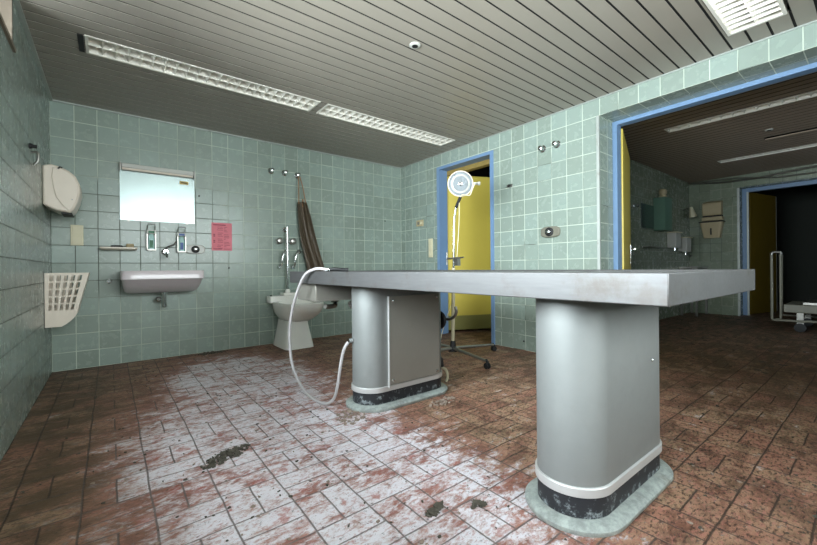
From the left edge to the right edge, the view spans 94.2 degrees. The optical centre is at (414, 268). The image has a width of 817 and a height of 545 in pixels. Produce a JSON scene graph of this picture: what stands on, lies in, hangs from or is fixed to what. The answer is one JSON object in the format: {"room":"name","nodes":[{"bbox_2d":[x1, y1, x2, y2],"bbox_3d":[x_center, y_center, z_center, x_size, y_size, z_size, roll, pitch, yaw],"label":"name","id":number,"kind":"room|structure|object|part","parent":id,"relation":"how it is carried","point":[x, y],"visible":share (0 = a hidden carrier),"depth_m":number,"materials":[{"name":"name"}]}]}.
{"room":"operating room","nodes":[
{"label":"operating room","id":0,"kind":"room"},
{"bbox_2d":[0,0,51,461],"bbox_3d":[-1.355,-0.356,0.867,0.250,2.420,5.700,-1,0,-39],"label":"wall","id":1,"kind":"structure","parent":0,"point":[25,221],"depth_m":2.11,"materials":[{"name":"green tile"}]},
{"bbox_2d":[0,0,15,52],"bbox_3d":[-1.850,-1.274,1.488,0.257,0.295,1.080,-1,0,-39],"label":"trim","id":2,"kind":"structure","parent":1,"relation":"attached to","point":[5,5],"depth_m":1.96,"materials":[{"name":"beige paint"}]},
{"bbox_2d":[29,143,39,165],"bbox_3d":[-2.384,-0.713,2.384,0.040,0.120,0.104,-1,0,-39],"label":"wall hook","id":3,"kind":"object","parent":1,"relation":"attached to","point":[31,145],"visible":1,"depth_m":2.41,"materials":[{"name":"silver metal"}]},
{"bbox_2d":[42,164,81,217],"bbox_3d":[-2.725,-0.594,2.948,0.211,0.362,0.301,-1,0,-39],"label":"dispenser","id":4,"kind":"object","parent":1,"relation":"attached to","point":[61,190],"visible":1,"depth_m":2.84,"materials":[{"name":"white plastic"}]},
{"bbox_3d":[-2.625,-0.595,2.854,0.147,0.316,0.006,-1,0,-39],"label":"panel","id":5,"kind":"part","parent":4,"relation":"part of","materials":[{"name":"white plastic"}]},
{"bbox_2d":[44,273,89,328],"bbox_3d":[-2.724,0.237,2.993,0.256,0.427,0.262,-1,0,-39],"label":"basket","id":6,"kind":"object","parent":1,"relation":"attached to","point":[53,317],"visible":1,"depth_m":2.90,"materials":[{"name":"white plastic"}]},
{"bbox_2d":[49,100,401,371],"bbox_3d":[-1.732,-0.356,4.343,4.002,2.420,0.200,-1,0,-39],"label":"wall","id":7,"kind":"structure","parent":0,"point":[349,201],"depth_m":3.89,"materials":[{"name":"green tile"}]},
{"bbox_2d":[70,225,83,245],"bbox_3d":[-2.903,-0.285,3.267,0.084,0.176,0.015,-1,0,-39],"label":"light switch","id":8,"kind":"object","parent":7,"relation":"attached to","point":[76,231],"visible":1,"depth_m":3.26,"materials":[{"name":"beige plastic"}]},
{"bbox_2d":[99,247,137,250],"bbox_3d":[-2.646,-0.176,3.401,0.270,0.024,0.123,-1,0,-39],"label":"wall shelf","id":9,"kind":"object","parent":7,"relation":"attached to","point":[100,248],"visible":1,"depth_m":3.36,"materials":[{"name":"white plastic"}]},
{"bbox_2d":[146,224,155,250],"bbox_3d":[-2.459,-0.291,3.551,0.072,0.244,0.122,-1,0,-39],"label":"soap dispenser","id":10,"kind":"object","parent":7,"relation":"attached to","point":[151,234],"visible":1,"depth_m":3.55,"materials":[{"name":"white plastic"}]},
{"bbox_2d":[148,234,154,248],"bbox_3d":[-2.474,-0.250,3.570,0.052,0.142,0.050,-1,0,-39],"label":"bottle","id":11,"kind":"object","parent":10,"relation":"on","point":[151,237],"depth_m":3.55,"materials":[{"name":"green plastic"}]},
{"bbox_2d":[119,169,194,224],"bbox_3d":[-2.446,-0.669,3.636,0.595,0.469,0.012,-1,0,-39],"label":"wall mirror","id":12,"kind":"object","parent":7,"relation":"attached to","point":[144,196],"visible":0.97,"depth_m":3.62,"materials":[{"name":"silver metal"}]},
{"bbox_2d":[119,162,194,179],"bbox_3d":[-2.431,-0.926,3.615,0.594,0.072,0.064,-1,0,-39],"label":"light","id":13,"kind":"object","parent":7,"relation":"attached to","point":[125,166],"visible":1,"depth_m":3.58,"materials":[{"name":"white plastic"}]},
{"bbox_2d":[122,167,192,177],"bbox_3d":[-2.429,-0.910,3.612,0.558,0.026,0.026,-1,0,-39],"label":"diffuser","id":14,"kind":"object","parent":13,"relation":"attached to","point":[154,170],"depth_m":3.61,"materials":[{"name":"white plastic"}]},
{"bbox_2d":[119,270,203,306],"bbox_3d":[-2.299,0.191,3.467,0.616,0.341,0.450,-1,0,-39],"label":"washbasin","id":15,"kind":"object","parent":7,"relation":"attached to","point":[163,282],"visible":1,"depth_m":3.34,"materials":[{"name":"ceramic"}]},
{"bbox_2d":[119,270,203,293],"bbox_3d":[-2.299,0.121,3.467,0.616,0.200,0.450,-1,0,-39],"label":"basin","id":16,"kind":"object","parent":15,"relation":"in","point":[163,282],"depth_m":3.33,"materials":[{"name":"ceramic"}]},
{"bbox_2d":[161,241,175,257],"bbox_3d":[-2.337,-0.178,3.622,0.179,0.161,0.095,0,0,45],"label":"tap","id":17,"kind":"object","parent":7,"relation":"attached to","point":[164,251],"visible":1,"depth_m":3.61,"materials":[{"name":"silver metal"}]},
{"bbox_2d":[177,227,185,251],"bbox_3d":[-2.269,-0.280,3.704,0.072,0.244,0.122,-1,0,-39],"label":"soap dispenser","id":18,"kind":"object","parent":7,"relation":"attached to","point":[181,237],"visible":1,"depth_m":3.70,"materials":[{"name":"white plastic"}]},
{"bbox_2d":[178,237,184,250],"bbox_3d":[-2.284,-0.239,3.723,0.052,0.142,0.050,-1,0,-39],"label":"bottle","id":19,"kind":"object","parent":18,"relation":"on","point":[181,240],"depth_m":3.70,"materials":[{"name":"blue plastic"}]},
{"bbox_2d":[186,245,204,253],"bbox_3d":[-2.193,-0.191,3.805,0.176,0.092,0.059,-1,0,-39],"label":"wall control","id":20,"kind":"object","parent":7,"relation":"attached to","point":[190,249],"visible":0.91,"depth_m":3.79,"materials":[{"name":"white metal"}]},
{"bbox_2d":[14,0,401,168],"bbox_3d":[0.097,-1.434,2.162,3.650,0.011,5.498,-1,0,-39],"label":"trim","id":21,"kind":"structure","parent":7,"relation":"attached to","point":[17,2],"depth_m":3.28,"materials":[{"name":"metal"}]},
{"bbox_2d":[211,222,231,250],"bbox_3d":[-2.018,-0.332,3.983,0.195,0.290,0.002,-1,0,-39],"label":"notice","id":22,"kind":"object","parent":7,"relation":"attached to","point":[221,232],"visible":1,"depth_m":3.98,"materials":[{"name":"paper"}]},
{"bbox_2d":[268,168,274,173],"bbox_3d":[-1.605,-1.105,4.279,0.068,0.067,0.063,-1,0,-39],"label":"wall hook","id":23,"kind":"object","parent":7,"relation":"attached to","point":[270,170],"visible":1,"depth_m":4.27,"materials":[{"name":"silver metal"}]},
{"bbox_2d":[276,238,282,243],"bbox_3d":[-1.533,-0.312,4.322,0.074,0.074,0.077,-1,0,-39],"label":"valve","id":24,"kind":"object","parent":7,"relation":"attached to","point":[278,240],"visible":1,"depth_m":4.29,"materials":[{"name":"silver metal"}]},
{"bbox_2d":[277,249,286,269],"bbox_3d":[-1.488,-0.105,4.343,0.139,0.238,0.100,-1,0,-39],"label":"outlet","id":25,"kind":"object","parent":7,"relation":"attached to","point":[279,267],"visible":0.85,"depth_m":4.29,"materials":[{"name":"silver metal"}]},
{"bbox_2d":[282,170,287,175],"bbox_3d":[-1.483,-1.105,4.376,0.068,0.067,0.063,-1,0,-39],"label":"wall hook","id":26,"kind":"object","parent":7,"relation":"attached to","point":[284,172],"visible":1,"depth_m":4.36,"materials":[{"name":"silver metal"}]},
{"bbox_2d":[282,227,289,292],"bbox_3d":[-1.464,-0.100,4.359,0.060,0.754,0.104,-1,0,-39],"label":"pipe","id":27,"kind":"object","parent":7,"relation":"attached to","point":[284,229],"visible":1,"depth_m":4.33,"materials":[{"name":"silver metal"}]},
{"bbox_2d":[289,238,296,243],"bbox_3d":[-1.414,-0.314,4.418,0.074,0.074,0.077,-1,0,-39],"label":"valve","id":28,"kind":"object","parent":7,"relation":"attached to","point":[293,240],"visible":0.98,"depth_m":4.39,"materials":[{"name":"silver metal"}]},
{"bbox_2d":[290,249,300,268],"bbox_3d":[-1.369,-0.106,4.438,0.139,0.238,0.100,-1,0,-39],"label":"outlet","id":29,"kind":"object","parent":7,"relation":"attached to","point":[298,250],"visible":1,"depth_m":4.40,"materials":[{"name":"silver metal"}]},
{"bbox_3d":[-1.366,-1.099,4.470,0.068,0.067,0.063,-1,0,-39],"label":"wall hook","id":30,"kind":"object","parent":7,"relation":"attached to","visible":0},
{"bbox_2d":[297,176,323,270],"bbox_3d":[-1.197,-0.434,4.543,0.392,1.367,0.095,-1,0,-39],"label":"apron","id":31,"kind":"object","parent":30,"relation":"hanging from","point":[313,258],"visible":0.7,"depth_m":4.47,"materials":[{"name":"rubber"}]},
{"bbox_2d":[0,302,816,544],"bbox_3d":[3.535,0.853,5.537,13.800,0.100,6.900,-1,0,-39],"label":"floor","id":32,"kind":"structure","parent":0,"point":[66,509],"depth_m":1.74,"materials":[{"name":"tile"}]},
{"bbox_2d":[194,351,225,355],"bbox_3d":[-2.054,0.849,3.824,0.281,0.032,0.113,-1,0,-39],"label":"debris heap","id":33,"kind":"object","parent":32,"relation":"on","point":[211,352],"visible":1,"depth_m":3.80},
{"bbox_2d":[200,444,250,469],"bbox_3d":[-0.849,0.843,1.713,0.110,0.026,0.245,-1,0,32],"label":"debris heap","id":34,"kind":"object","parent":32,"relation":"on","point":[212,463],"visible":1,"depth_m":1.70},
{"bbox_2d":[266,292,323,349],"bbox_3d":[-1.282,0.563,4.156,0.466,0.575,0.636,-1,0,-39],"label":"toilet","id":35,"kind":"object","parent":32,"relation":"on","point":[304,311],"visible":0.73,"depth_m":4.04,"materials":[{"name":"white ceramic"}]},
{"bbox_3d":[-1.274,0.470,4.156,0.452,0.210,0.625,-1,0,-39],"label":"bowl","id":36,"kind":"part","parent":35,"relation":"part of","materials":[{"name":"white ceramic"}]},
{"bbox_2d":[336,409,364,424],"bbox_3d":[-0.357,0.839,2.162,0.191,0.026,0.220,-1,0,-39],"label":"debris heap","id":37,"kind":"object","parent":32,"relation":"on","point":[349,411],"visible":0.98,"depth_m":2.14,"materials":[{"name":"paint"}]},
{"bbox_2d":[18,340,816,541],"bbox_3d":[-0.266,0.839,2.597,3.500,0.006,4.258,-1,0,-39],"label":"litter","id":38,"kind":"object","parent":32,"relation":"on","point":[185,479],"visible":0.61,"depth_m":1.72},
{"bbox_2d":[425,500,443,517],"bbox_3d":[0.074,0.835,1.314,0.040,0.027,0.094,-1,0,33],"label":"debris heap","id":39,"kind":"object","parent":32,"relation":"on","point":[433,511],"visible":1,"depth_m":1.30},
{"bbox_2d":[429,395,454,406],"bbox_3d":[0.178,0.834,2.379,0.235,0.025,0.110,-1,0,-39],"label":"debris heap","id":40,"kind":"object","parent":32,"relation":"on","point":[452,397],"visible":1,"depth_m":2.37,"materials":[{"name":"paint"}]},
{"bbox_2d":[90,342,805,544],"bbox_3d":[-0.252,0.839,2.514,2.876,0.006,3.879,-1,0,-39],"label":"litter","id":41,"kind":"object","parent":32,"relation":"on","point":[327,481],"visible":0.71,"depth_m":1.62,"materials":[{"name":"paint"}]},
{"bbox_2d":[446,171,479,269],"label":"lamp","id":42,"kind":"object","parent":32,"relation":"on","point":[461,184],"depth_m":3.47,"materials":[{"name":"silver metal"}]},
{"bbox_3d":[0.407,-0.330,3.526,0.013,0.571,0.070,-1,0,-25],"label":"cord","id":43,"kind":"part","parent":42,"relation":"part of","materials":[{"name":"beige plastic"}]},
{"bbox_3d":[0.425,-0.774,3.517,0.234,0.234,0.136,-1,0,3],"label":"lamp shade","id":44,"kind":"part","parent":42,"relation":"part of","materials":[{"name":"white plastic"}]},
{"bbox_3d":[0.424,-0.774,3.494,0.214,0.212,0.074,-1,0,4],"label":"lamp shade","id":45,"kind":"part","parent":42,"relation":"part of","materials":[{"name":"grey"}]},
{"bbox_2d":[441,293,496,368],"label":"stand","id":46,"kind":"object","parent":32,"relation":"on","point":[452,347],"depth_m":3.56,"materials":[{"name":"silver metal"}]},
{"bbox_3d":[0.142,0.760,3.452,0.471,0.050,0.032,-1,0,-29],"label":"stand leg","id":47,"kind":"part","parent":46,"relation":"part of","materials":[{"name":"silver metal"}]},
{"bbox_2d":[448,341,456,351],"bbox_3d":[0.364,0.730,3.575,0.090,0.100,0.090,-1,0,-39],"label":"socket","id":48,"kind":"object","parent":46,"relation":"attached to","point":[452,347],"depth_m":3.55,"materials":[{"name":"grey metal"}]},
{"bbox_3d":[0.488,0.757,3.352,0.032,0.050,0.471,-1,0,-29],"label":"stand leg","id":49,"kind":"part","parent":46,"relation":"part of","materials":[{"name":"silver metal"}]},
{"bbox_3d":[0.588,0.756,3.698,0.471,0.050,0.032,-1,0,-29],"label":"stand leg","id":50,"kind":"part","parent":46,"relation":"part of","materials":[{"name":"silver metal"}]},
{"bbox_2d":[470,499,486,509],"bbox_3d":[0.224,0.831,1.340,0.066,0.029,0.045,-1,0,-39],"label":"debris heap","id":51,"kind":"object","parent":32,"relation":"on","point":[481,504],"visible":1,"depth_m":1.33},
{"bbox_2d":[290,269,754,537],"bbox_3d":[0.207,0.425,2.111,0.920,0.826,2.400,-1,0,-39],"label":"table","id":52,"kind":"object","parent":32,"relation":"on","point":[599,466],"visible":1,"depth_m":1.30,"materials":[{"name":"silver metal"}]},
{"bbox_2d":[288,267,352,404],"bbox_3d":[-0.645,0.420,2.449,0.617,0.854,0.103,-1,0,34],"label":"hose","id":53,"kind":"object","parent":52,"relation":"attached to","point":[349,340],"visible":1,"depth_m":2.44,"materials":[{"name":"white rubber"}]},
{"bbox_2d":[329,267,347,271],"bbox_3d":[-0.472,0.007,2.384,0.119,0.029,0.029,-1,0,-4],"label":"shower","id":54,"kind":"object","parent":52,"relation":"on","point":[332,268],"visible":1,"depth_m":2.37,"materials":[{"name":"silver metal"}]},
{"bbox_3d":[-0.098,0.781,2.502,0.660,0.080,0.246,-1,0,-39],"label":"skirting","id":55,"kind":"part","parent":52,"relation":"part of","materials":[{"name":"black rubber"}]},
{"bbox_3d":[0.006,0.436,2.422,0.405,0.537,0.013,-1,0,-39],"label":"access panel","id":56,"kind":"part","parent":52,"relation":"part of","materials":[{"name":"grey metal"}]},
{"bbox_3d":[0.263,0.321,2.700,0.036,0.114,0.134,-1,0,-39],"label":"crank arm","id":57,"kind":"part","parent":52,"relation":"part of","materials":[{"name":"silver metal"}]},
{"bbox_3d":[0.314,0.026,1.972,0.740,0.013,1.605,-1,0,-39],"label":"grid plate","id":58,"kind":"part","parent":52,"relation":"part of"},
{"bbox_3d":[0.727,0.774,1.470,0.660,0.080,0.246,-1,0,-39],"label":"skirting","id":59,"kind":"part","parent":52,"relation":"part of","materials":[{"name":"black rubber"}]},
{"bbox_2d":[678,266,708,316],"bbox_3d":[4.799,0.378,6.511,0.599,0.825,0.279,-1,0,-39],"label":"bench","id":60,"kind":"object","parent":32,"relation":"on","point":[679,267],"visible":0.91,"depth_m":6.40,"materials":[{"name":"silver metal"}]},
{"bbox_3d":[4.657,0.397,6.258,0.030,0.790,0.030,-1,0,-39],"label":"leg","id":61,"kind":"part","parent":60,"relation":"part of","materials":[{"name":"silver metal"}]},
{"bbox_3d":[5.071,0.393,6.588,0.030,0.790,0.030,-1,0,-39],"label":"leg","id":62,"kind":"part","parent":60,"relation":"part of","materials":[{"name":"silver metal"}]},
{"bbox_2d":[659,314,816,388],"bbox_3d":[3.976,0.797,4.252,4.301,0.006,2.575,-1,0,-39],"label":"litter","id":63,"kind":"object","parent":32,"relation":"on","point":[692,314],"visible":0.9,"depth_m":3.94,"materials":[{"name":"brown"}]},
{"bbox_2d":[770,251,816,331],"bbox_3d":[5.289,0.278,4.664,0.771,1.020,1.240,-1,0,-39],"label":"trolley","id":64,"kind":"object","parent":32,"relation":"on","point":[809,307],"visible":1,"depth_m":4.85,"materials":[{"name":"grey metal"}]},
{"bbox_3d":[4.654,-0.201,4.880,0.120,0.052,0.034,-1,0,36],"label":"push handle","id":65,"kind":"part","parent":64,"relation":"part of","materials":[{"name":"silver metal"}]},
{"bbox_2d":[784,299,816,313],"bbox_3d":[5.329,0.485,4.618,0.700,0.135,1.120,-1,0,-39],"label":"tray","id":66,"kind":"object","parent":64,"relation":"on","point":[809,306],"depth_m":4.73,"materials":[{"name":"silver metal"}]},
{"bbox_2d":[19,0,816,167],"bbox_3d":[0.078,-1.449,2.185,3.650,0.016,5.441,-1,0,-39],"label":"ceiling","id":67,"kind":"structure","parent":0,"point":[804,11],"depth_m":2.58,"materials":[{"name":"paint"}]},
{"bbox_2d":[77,33,320,111],"bbox_3d":[-1.495,-1.462,2.871,1.571,0.079,0.247,-1,0,-39],"label":"ceiling light","id":68,"kind":"object","parent":67,"relation":"attached to","point":[95,46],"visible":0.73,"depth_m":2.77,"materials":[{"name":"white metal"}]},
{"bbox_2d":[316,104,454,145],"bbox_3d":[-0.221,-1.475,3.890,1.557,0.079,0.247,-1,0,-39],"label":"ceiling light","id":69,"kind":"object","parent":67,"relation":"attached to","point":[329,110],"visible":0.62,"depth_m":3.82,"materials":[{"name":"white metal"}]},
{"bbox_2d":[409,42,420,48],"bbox_3d":[0.005,-1.434,2.446,0.072,0.011,0.072,-1,0,-39],"label":"smoke detector","id":70,"kind":"object","parent":67,"relation":"attached to","point":[414,45],"visible":1,"depth_m":2.44,"materials":[{"name":"white plastic"}]},
{"bbox_2d":[703,0,786,35],"bbox_3d":[1.459,-1.489,1.802,1.522,0.079,0.267,-1,0,-39],"label":"ceiling light","id":71,"kind":"object","parent":67,"relation":"attached to","point":[734,16],"visible":1,"depth_m":2.17,"materials":[{"name":"white metal"}]},
{"bbox_2d":[467,166,489,176],"bbox_3d":[0.787,-0.471,6.197,2.246,2.600,0.050,-1,0,-39],"label":"wall","id":72,"kind":"structure","parent":0,"point":[482,172],"depth_m":6.46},
{"bbox_2d":[401,8,816,351],"bbox_3d":[1.650,-0.387,3.397,0.300,2.420,5.500,-1,0,-39],"label":"wall","id":73,"kind":"structure","parent":0,"point":[557,187],"depth_m":3.54,"materials":[{"name":"green tile"}]},
{"bbox_2d":[416,220,423,226],"bbox_3d":[0.075,-0.609,5.110,0.015,0.084,0.144,-1,0,-39],"label":"wall socket","id":74,"kind":"object","parent":73,"relation":"attached to","point":[418,222],"visible":1,"depth_m":5.11,"materials":[{"name":"beige plastic"}]},
{"bbox_2d":[428,238,432,257],"bbox_3d":[0.218,-0.264,4.936,0.015,0.245,0.081,-1,0,-39],"label":"light switch","id":75,"kind":"object","parent":73,"relation":"attached to","point":[430,241],"visible":1,"depth_m":4.93,"materials":[{"name":"beige plastic"}]},
{"bbox_2d":[437,150,494,343],"bbox_3d":[0.934,-0.229,4.779,0.928,2.115,0.934,-1,0,-39],"label":"door","id":76,"kind":"structure","parent":73,"relation":"in","point":[475,241],"depth_m":4.97,"materials":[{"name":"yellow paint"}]},
{"bbox_3d":[0.830,0.707,5.042,0.835,0.185,0.044,-1,0,-14],"label":"kick plate","id":77,"kind":"part","parent":76,"relation":"part of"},
{"bbox_2d":[537,145,545,152],"bbox_3d":[1.216,-1.150,3.638,0.063,0.067,0.068,-1,0,-39],"label":"wall hook","id":78,"kind":"object","parent":73,"relation":"attached to","point":[541,148],"visible":1,"depth_m":3.63,"materials":[{"name":"silver metal"}]},
{"bbox_2d":[541,226,559,237],"bbox_3d":[1.273,-0.344,3.580,0.059,0.104,0.196,-1,0,-39],"label":"wall control","id":79,"kind":"object","parent":73,"relation":"attached to","point":[551,231],"visible":1,"depth_m":3.56,"materials":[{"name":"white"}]},
{"bbox_2d":[552,141,560,147],"bbox_3d":[1.310,-1.156,3.521,0.063,0.067,0.068,-1,0,-39],"label":"wall hook","id":80,"kind":"object","parent":73,"relation":"attached to","point":[556,144],"visible":1,"depth_m":3.51,"materials":[{"name":"silver metal"}]},
{"bbox_2d":[596,115,600,269],"bbox_3d":[1.582,-0.240,3.250,0.016,2.128,0.024,-1,0,-39],"label":"trim","id":81,"kind":"structure","parent":73,"relation":"attached to","point":[598,116],"depth_m":3.24,"materials":[{"name":"metal"}]},
{"bbox_2d":[401,20,816,167],"bbox_3d":[1.524,-1.450,3.290,0.011,0.008,5.476,-1,0,-39],"label":"trim","id":82,"kind":"structure","parent":73,"relation":"attached to","point":[814,21],"depth_m":2.92,"materials":[{"name":"metal"}]},
{"bbox_2d":[612,62,816,268],"bbox_3d":[2.419,-0.247,2.882,0.939,2.127,2.847,-1,0,-16],"label":"door","id":83,"kind":"structure","parent":73,"relation":"in","point":[622,249],"depth_m":3.38,"materials":[{"name":"blue paint"}]},
{"bbox_2d":[630,159,689,319],"bbox_3d":[3.138,-0.423,5.458,4.998,2.460,0.140,-1,0,-39],"label":"wall","id":84,"kind":"structure","parent":0,"point":[646,182],"depth_m":5.85,"materials":[{"name":"green tile"}]},
{"bbox_2d":[641,203,653,229],"bbox_3d":[3.580,-0.765,5.715,0.800,0.365,0.012,-1,0,-39],"label":"wall mirror","id":85,"kind":"object","parent":84,"relation":"attached to","point":[647,211],"visible":0.71,"depth_m":5.61,"materials":[{"name":"teal glass"}]},
{"bbox_2d":[642,246,667,248],"bbox_3d":[3.607,-0.314,5.672,0.700,0.012,0.109,-1,0,-39],"label":"wall shelf","id":86,"kind":"object","parent":84,"relation":"attached to","point":[642,246],"visible":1,"depth_m":5.57,"materials":[{"name":"silver metal"}]},
{"bbox_2d":[653,197,671,231],"bbox_3d":[3.795,-0.822,5.790,0.290,0.495,0.164,-1,0,-39],"label":"box","id":87,"kind":"object","parent":84,"relation":"attached to","point":[662,206],"visible":1,"depth_m":5.71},
{"bbox_2d":[659,189,666,196],"bbox_3d":[3.802,-1.141,5.802,0.108,0.140,0.110,-1,0,-39],"label":"jar","id":88,"kind":"object","parent":87,"relation":"on","point":[662,192],"visible":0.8,"depth_m":5.76,"materials":[{"name":"beige plastic"}]},
{"bbox_3d":[3.845,-0.828,5.728,0.250,0.435,0.004,-1,0,-39],"label":"door panel","id":89,"kind":"part","parent":87,"relation":"part of","materials":[{"name":"green metal"}]},
{"bbox_2d":[667,231,682,251],"bbox_3d":[4.216,-0.420,6.126,0.260,0.332,0.161,-1,0,-39],"label":"wall dispenser","id":90,"kind":"object","parent":84,"relation":"attached to","point":[673,238],"visible":0.93,"depth_m":6.08,"materials":[{"name":"grey plastic"}]},
{"bbox_2d":[678,237,692,255],"bbox_3d":[4.622,-0.364,6.451,0.260,0.332,0.161,-1,0,-39],"label":"wall dispenser","id":91,"kind":"object","parent":84,"relation":"attached to","point":[685,241],"visible":0.86,"depth_m":6.38,"materials":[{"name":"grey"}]},
{"bbox_2d":[683,207,696,217],"bbox_3d":[4.760,-0.964,6.545,0.120,0.189,0.200,-1,0,-39],"label":"wall lamp arm","id":92,"kind":"object","parent":84,"relation":"attached to","point":[692,213],"visible":1,"depth_m":6.48,"materials":[{"name":"beige plastic"}]},
{"bbox_3d":[4.785,-0.963,6.513,0.120,0.185,0.119,-1,0,-39],"label":"lamp shade","id":93,"kind":"part","parent":92,"relation":"part of","materials":[{"name":"beige plastic"}]},
{"bbox_2d":[621,71,816,182],"bbox_3d":[4.205,-1.529,4.078,4.535,0.014,3.358,-1,0,-39],"label":"ceiling","id":94,"kind":"structure","parent":0,"point":[779,163],"depth_m":4.37,"materials":[{"name":"wood"}]},
{"bbox_2d":[664,90,816,132],"bbox_3d":[3.316,-1.548,3.489,0.152,0.079,1.742,-1,0,-39],"label":"ceiling light","id":95,"kind":"object","parent":94,"relation":"attached to","point":[812,94],"visible":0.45,"depth_m":3.67,"materials":[{"name":"white plastic"}]},
{"bbox_2d":[689,165,816,183],"bbox_3d":[5.654,-1.461,5.800,0.064,0.133,2.442,-1,0,-39],"label":"loose cable","id":96,"kind":"object","parent":94,"relation":"hanging from","point":[765,176],"visible":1,"depth_m":6.02,"materials":[{"name":"silver metal"}]},
{"bbox_2d":[717,143,816,162],"bbox_3d":[4.917,-1.565,4.769,0.152,0.079,1.742,-1,0,-39],"label":"ceiling light","id":97,"kind":"object","parent":94,"relation":"attached to","point":[815,144],"visible":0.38,"depth_m":5.04,"materials":[{"name":"white plastic"}]},
{"bbox_2d":[689,164,816,315],"bbox_3d":[6.085,-0.451,5.574,0.250,2.460,3.360,-1,0,-39],"label":"wall","id":98,"kind":"structure","parent":0,"point":[715,253],"depth_m":6.42,"materials":[{"name":"green tile"}]},
{"bbox_2d":[698,220,725,238],"bbox_3d":[5.086,-0.658,6.483,0.169,0.281,0.335,-1,0,-39],"label":"waste bin","id":99,"kind":"object","parent":98,"relation":"attached to","point":[710,229],"visible":1,"depth_m":6.43,"materials":[{"name":"beige plastic"}]},
{"bbox_2d":[702,200,723,221],"bbox_3d":[5.099,-0.980,6.486,0.139,0.335,0.290,-1,0,-39],"label":"box","id":100,"kind":"object","parent":98,"relation":"attached to","point":[713,210],"visible":0.98,"depth_m":6.44,"materials":[{"name":"beige plastic"}]},
{"bbox_2d":[702,216,723,221],"bbox_3d":[5.106,-0.845,6.491,0.124,0.065,0.290,-1,0,-39],"label":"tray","id":101,"kind":"object","parent":100,"relation":"on","point":[705,218],"depth_m":6.45,"materials":[{"name":"beige plastic"}]},
{"bbox_2d":[737,188,740,315],"bbox_3d":[5.368,-0.273,6.276,0.018,2.115,0.032,-1,0,-39],"label":"trim","id":102,"kind":"structure","parent":98,"relation":"attached to","point":[738,189],"depth_m":6.27,"materials":[{"name":"metal"}]},
{"bbox_2d":[742,180,816,314],"bbox_3d":[6.645,-0.284,5.767,0.994,2.114,2.364,-1,0,-39],"label":"door","id":103,"kind":"structure","parent":98,"relation":"in","point":[759,218],"depth_m":6.49,"materials":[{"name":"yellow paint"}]},
{"bbox_2d":[758,185,816,302],"bbox_3d":[8.910,-0.550,7.603,0.200,2.600,3.000,-1,0,-39],"label":"wall","id":104,"kind":"structure","parent":0,"point":[796,208],"depth_m":8.21,"materials":[{"name":"paint"}]},
{"bbox_2d":[759,184,816,191],"bbox_3d":[8.067,-1.791,7.001,4.650,0.100,3.100,-1,0,-39],"label":"ceiling","id":105,"kind":"structure","parent":0,"point":[816,184],"depth_m":8.28,"materials":[{"name":"black"}]},
{"bbox_2d":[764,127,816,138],"bbox_3d":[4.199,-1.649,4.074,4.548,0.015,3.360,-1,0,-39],"label":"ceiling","id":106,"kind":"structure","parent":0,"point":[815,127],"depth_m":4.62,"materials":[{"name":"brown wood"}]}
]}

